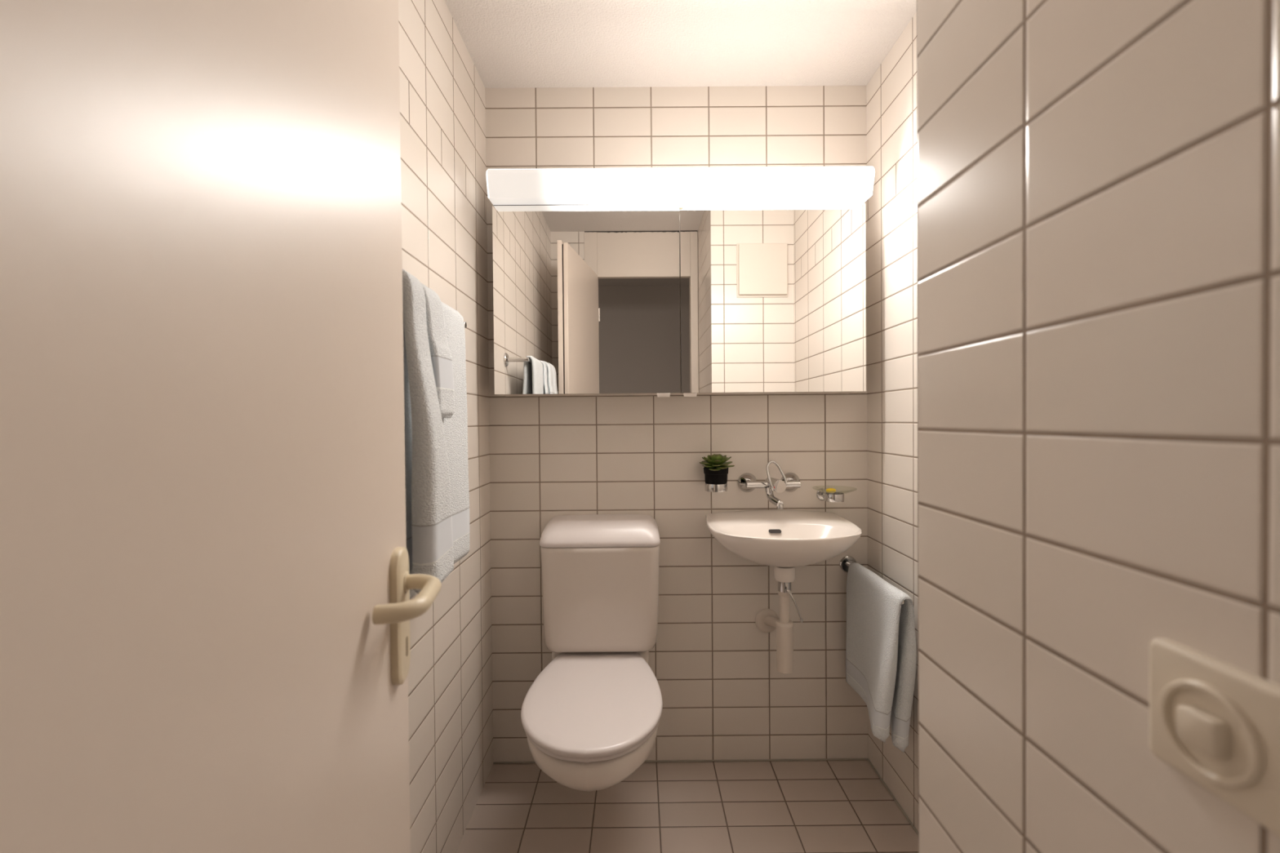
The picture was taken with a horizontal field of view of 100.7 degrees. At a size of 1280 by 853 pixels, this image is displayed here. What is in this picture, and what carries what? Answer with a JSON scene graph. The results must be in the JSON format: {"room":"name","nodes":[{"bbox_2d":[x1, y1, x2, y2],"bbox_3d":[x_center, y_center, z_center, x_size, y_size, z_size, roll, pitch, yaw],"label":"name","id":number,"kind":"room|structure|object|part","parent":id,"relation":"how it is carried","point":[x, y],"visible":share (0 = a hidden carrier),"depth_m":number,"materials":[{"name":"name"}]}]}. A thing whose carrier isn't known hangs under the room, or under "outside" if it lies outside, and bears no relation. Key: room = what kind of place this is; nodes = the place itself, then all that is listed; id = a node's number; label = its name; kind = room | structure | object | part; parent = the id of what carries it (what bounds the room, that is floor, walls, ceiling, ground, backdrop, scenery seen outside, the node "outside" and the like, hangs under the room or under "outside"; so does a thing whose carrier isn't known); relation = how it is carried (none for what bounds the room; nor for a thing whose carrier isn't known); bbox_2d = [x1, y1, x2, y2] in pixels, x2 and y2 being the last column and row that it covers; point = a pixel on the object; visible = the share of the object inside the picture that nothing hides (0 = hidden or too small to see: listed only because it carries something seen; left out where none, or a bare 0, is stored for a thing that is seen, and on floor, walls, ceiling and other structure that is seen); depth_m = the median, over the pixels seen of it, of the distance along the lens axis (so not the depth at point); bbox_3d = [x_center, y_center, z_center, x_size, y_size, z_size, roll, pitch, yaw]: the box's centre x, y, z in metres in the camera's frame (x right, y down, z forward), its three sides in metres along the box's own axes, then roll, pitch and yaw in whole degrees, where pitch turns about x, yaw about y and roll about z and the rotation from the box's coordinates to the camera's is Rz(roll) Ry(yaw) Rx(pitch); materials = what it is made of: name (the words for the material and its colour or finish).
{"room":"bathroom","nodes":[
{"label":"bathroom","id":0,"kind":"room"},
{"bbox_2d":[398,0,493,852],"bbox_3d":[-0.583,0.070,0.883,0.120,2.460,1.940,0,1,0],"label":"wall","id":1,"kind":"structure","parent":0,"point":[442,96],"depth_m":1.47,"materials":[{"name":"tile"}]},
{"bbox_2d":[484,85,868,762],"bbox_3d":[0.135,0.051,1.915,1.561,2.460,0.120,0,1,0],"label":"wall","id":2,"kind":"structure","parent":0,"point":[724,695],"depth_m":1.86,"materials":[{"name":"tile"}]},
{"bbox_2d":[520,514,662,791],"bbox_3d":[-0.127,0.694,1.543,0.391,0.764,0.635,0,1,0],"label":"toilet","id":3,"kind":"object","parent":2,"relation":"attached to","point":[590,718],"visible":1,"depth_m":1.69,"materials":[{"name":"white ceramic"}]},
{"bbox_3d":[-0.130,0.759,1.501,0.384,0.022,0.550,0,1,0],"label":"lid","id":4,"kind":"part","parent":3,"relation":"part of","materials":[{"name":"white plastic"}]},
{"bbox_3d":[-0.129,0.935,1.556,0.364,0.282,0.616,0,1,0],"label":"bowl","id":5,"kind":"part","parent":3,"relation":"part of","materials":[{"name":"white ceramic"}]},
{"bbox_3d":[-0.130,0.780,1.504,0.374,0.016,0.524,0,1,0],"label":"seat","id":6,"kind":"part","parent":3,"relation":"part of","materials":[{"name":"white plastic"}]},
{"bbox_3d":[-0.131,0.347,1.773,0.391,0.077,0.166,0,1,0],"label":"cistern lid","id":7,"kind":"part","parent":3,"relation":"part of","materials":[{"name":"white ceramic"}]},
{"bbox_2d":[492,203,866,396],"bbox_3d":[0.128,-0.405,1.778,1.199,0.618,0.142,0,1,0],"label":"mirror","id":8,"kind":"object","parent":2,"relation":"attached to","point":[692,300],"visible":0.99,"depth_m":1.71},
{"bbox_3d":[-0.172,-0.408,1.713,0.600,0.605,0.013,0,1,0],"label":"mirror door","id":9,"kind":"part","parent":8,"relation":"part of","materials":[{"name":"grey metal"}]},
{"bbox_3d":[0.429,-0.414,1.714,0.597,0.605,0.013,0,1,0],"label":"mirror door","id":10,"kind":"part","parent":8,"relation":"part of","materials":[{"name":"grey metal"}]},
{"bbox_2d":[485,166,875,208],"bbox_3d":[0.125,-0.750,1.736,1.199,0.102,0.216,0,1,0],"label":"wall lamp","id":11,"kind":"object","parent":2,"relation":"attached to","point":[680,186],"visible":0.8,"depth_m":1.64,"materials":[{"name":"beige plastic"}]},
{"bbox_3d":[0.132,-0.707,1.697,0.018,0.018,0.011,0,1,0],"label":"pull knob","id":12,"kind":"part","parent":11,"relation":"part of","materials":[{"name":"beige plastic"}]},
{"bbox_2d":[493,758,868,764],"bbox_3d":[0.144,1.178,1.866,1.321,0.006,0.006,0,1,0],"label":"trim","id":13,"kind":"structure","parent":2,"relation":"attached to","point":[828,759],"depth_m":1.86,"materials":[{"name":"beige plastic"}]},
{"bbox_2d":[704,483,727,492],"bbox_3d":[0.258,0.205,1.807,0.076,0.042,0.100,0,1,0],"label":"cup holder","id":14,"kind":"object","parent":2,"relation":"attached to","point":[708,487],"visible":0.82,"depth_m":1.76,"materials":[{"name":"silver metal"}]},
{"bbox_2d":[699,453,734,484],"bbox_3d":[0.258,0.154,1.796,0.116,0.121,0.116,0,1,0],"label":"potted succulent","id":15,"kind":"object","parent":14,"relation":"on","point":[716,469],"visible":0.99,"depth_m":1.77,"materials":[{"name":"green plant"}]},
{"bbox_2d":[737,460,800,509],"bbox_3d":[0.451,0.190,1.785,0.218,0.154,0.145,0,1,0],"label":"tap","id":16,"kind":"object","parent":2,"relation":"attached to","point":[789,482],"visible":1,"depth_m":1.78,"materials":[{"name":"silver metal"}]},
{"bbox_2d":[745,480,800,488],"bbox_3d":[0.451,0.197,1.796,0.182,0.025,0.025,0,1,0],"label":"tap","id":17,"kind":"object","parent":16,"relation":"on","point":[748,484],"depth_m":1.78,"materials":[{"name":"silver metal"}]},
{"bbox_3d":[0.442,0.234,1.758,0.027,0.060,0.085,-1,1,-17],"label":"spout","id":18,"kind":"part","parent":16,"relation":"part of","materials":[{"name":"silver metal"}]},
{"bbox_3d":[0.452,0.160,1.760,0.065,0.093,0.040,-1,1,-17],"label":"lever","id":19,"kind":"part","parent":16,"relation":"part of","materials":[{"name":"silver metal"}]},
{"bbox_2d":[705,509,862,567],"bbox_3d":[0.457,0.368,1.683,0.473,0.152,0.353,0,1,0],"label":"washbasin","id":20,"kind":"object","parent":2,"relation":"attached to","point":[780,538],"visible":1,"depth_m":1.67,"materials":[{"name":"white ceramic"}]},
{"bbox_2d":[755,566,803,674],"bbox_3d":[0.458,0.614,1.762,0.082,0.340,0.215,-1,1,-8],"label":"trap","id":21,"kind":"object","parent":20,"relation":"attached to","point":[766,620],"visible":0.97,"depth_m":1.68,"materials":[{"name":"white plastic"}]},
{"bbox_2d":[773,566,795,582],"bbox_3d":[0.462,0.468,1.696,0.068,0.046,0.068,0,1,0],"label":"sink drain","id":22,"kind":"object","parent":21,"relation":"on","point":[781,575],"depth_m":1.67,"materials":[{"name":"white plastic"}]},
{"bbox_3d":[0.463,0.516,1.659,0.015,0.015,0.013,0,1,0],"label":"lever knob","id":23,"kind":"part","parent":21,"relation":"part of","materials":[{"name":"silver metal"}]},
{"bbox_3d":[0.483,0.560,1.668,0.050,0.094,0.017,0,1,17],"label":"pop lever","id":24,"kind":"part","parent":21,"relation":"part of","materials":[{"name":"silver metal"}]},
{"bbox_2d":[816,488,844,502],"bbox_3d":[0.650,0.239,1.800,0.063,0.042,0.116,0,1,0],"label":"holder","id":25,"kind":"object","parent":2,"relation":"attached to","point":[829,497],"visible":0.94,"depth_m":1.76,"materials":[{"name":"silver metal"}]},
{"bbox_2d":[839,555,905,604],"bbox_3d":[0.730,0.486,1.669,0.059,0.059,0.385,0,1,0],"label":"towel rail","id":26,"kind":"object","parent":2,"relation":"attached to","point":[844,563],"visible":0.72,"depth_m":1.85,"materials":[{"name":"silver metal"}]},
{"bbox_2d":[845,562,916,752],"bbox_3d":[0.718,0.678,1.630,0.124,0.432,0.385,0,1,4],"label":"hand towel","id":27,"kind":"object","parent":26,"relation":"hanging from","point":[881,648],"visible":1,"depth_m":1.50,"materials":[{"name":"white fabric"}]},
{"bbox_3d":[0.650,0.217,1.773,0.139,0.023,0.139,0,1,0],"label":"soap dish","id":28,"kind":"object","parent":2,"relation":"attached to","visible":0},
{"bbox_2d":[826,488,835,493],"bbox_3d":[0.638,0.214,1.771,0.033,0.017,0.025,0,1,0],"label":"soap","id":29,"kind":"object","parent":28,"relation":"in","point":[828,490],"visible":1,"depth_m":1.76,"materials":[{"name":"yellow"}]},
{"bbox_2d":[444,0,916,88],"bbox_3d":[0.127,-1.217,0.928,1.561,0.100,2.060,0,1,0],"label":"ceiling","id":30,"kind":"structure","parent":0,"point":[509,43],"depth_m":1.61,"materials":[{"name":"white paint"}]},
{"bbox_2d":[455,760,918,852],"bbox_3d":[0.147,1.243,0.960,1.561,0.100,2.060,0,1,0],"label":"floor","id":31,"kind":"structure","parent":0,"point":[787,806],"depth_m":1.62,"materials":[{"name":"tile"}]},
{"bbox_2d":[703,466,728,484],"bbox_3d":[0.258,0.177,1.795,0.084,0.075,0.084,0,1,0],"label":"pot","id":32,"kind":"object","parent":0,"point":[713,475],"depth_m":1.76,"materials":[{"name":"black plastic"}]},
{"bbox_2d":[866,11,918,831],"bbox_3d":[0.857,0.053,1.289,0.120,2.460,1.135,0,1,0],"label":"wall","id":33,"kind":"structure","parent":0,"point":[891,91],"depth_m":1.65,"materials":[{"name":"tile"}]},
{"bbox_2d":[867,759,918,835],"bbox_3d":[0.804,1.180,1.301,0.006,0.006,1.129,0,1,0],"label":"trim","id":34,"kind":"structure","parent":33,"relation":"attached to","point":[868,761],"depth_m":1.67,"materials":[{"name":"beige plastic"}]},
{"bbox_2d":[916,0,1279,852],"bbox_3d":[0.649,0.066,0.434,0.542,2.460,0.575,0,1,0],"label":"wall","id":35,"kind":"structure","parent":0,"point":[1098,181],"depth_m":0.45,"materials":[{"name":"tile"}]},
{"bbox_2d":[1148,638,1279,836],"bbox_3d":[0.369,0.196,0.344,0.020,0.086,0.086,0,1,0],"label":"light switch","id":36,"kind":"object","parent":35,"relation":"attached to","point":[1214,722],"visible":1,"depth_m":0.34,"materials":[{"name":"beige plastic"}]},
{"bbox_3d":[0.365,0.198,0.344,0.010,0.024,0.025,0,1,0],"label":"rotary knob","id":37,"kind":"part","parent":36,"relation":"part of","materials":[{"name":"beige plastic"}]},
{"bbox_3d":[-0.419,0.079,0.103,0.205,2.460,0.120,0,1,0],"label":"wall","id":38,"kind":"structure","parent":0,"visible":0},
{"bbox_2d":[0,0,441,852],"bbox_3d":[-0.283,0.146,0.474,0.115,2.090,0.634,-1,1,-10],"label":"door","id":39,"kind":"structure","parent":38,"relation":"in","point":[206,609],"depth_m":0.32,"materials":[{"name":"beige paint"}]},
{"bbox_3d":[-0.326,0.257,0.723,0.012,0.182,0.058,-1,1,-10],"label":"handle plate","id":40,"kind":"part","parent":39,"relation":"part of","materials":[{"name":"beige plastic"}]},
{"bbox_3d":[-0.289,0.216,0.674,0.057,0.023,0.139,-1,1,-10],"label":"lever handle","id":41,"kind":"part","parent":39,"relation":"part of","materials":[{"name":"beige plastic"}]},
{"bbox_3d":[-0.480,-0.250,1.072,0.092,0.054,0.559,0,1,0],"label":"towel rail","id":42,"kind":"object","parent":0,"visible":0},
{"bbox_2d":[402,268,469,599],"bbox_3d":[-0.427,0.014,1.095,0.146,0.590,0.396,0,1,0],"label":"bath towel","id":43,"kind":"object","parent":42,"relation":"hanging from","point":[436,415],"visible":0.68,"depth_m":0.95,"materials":[{"name":"white fabric"}]}
]}

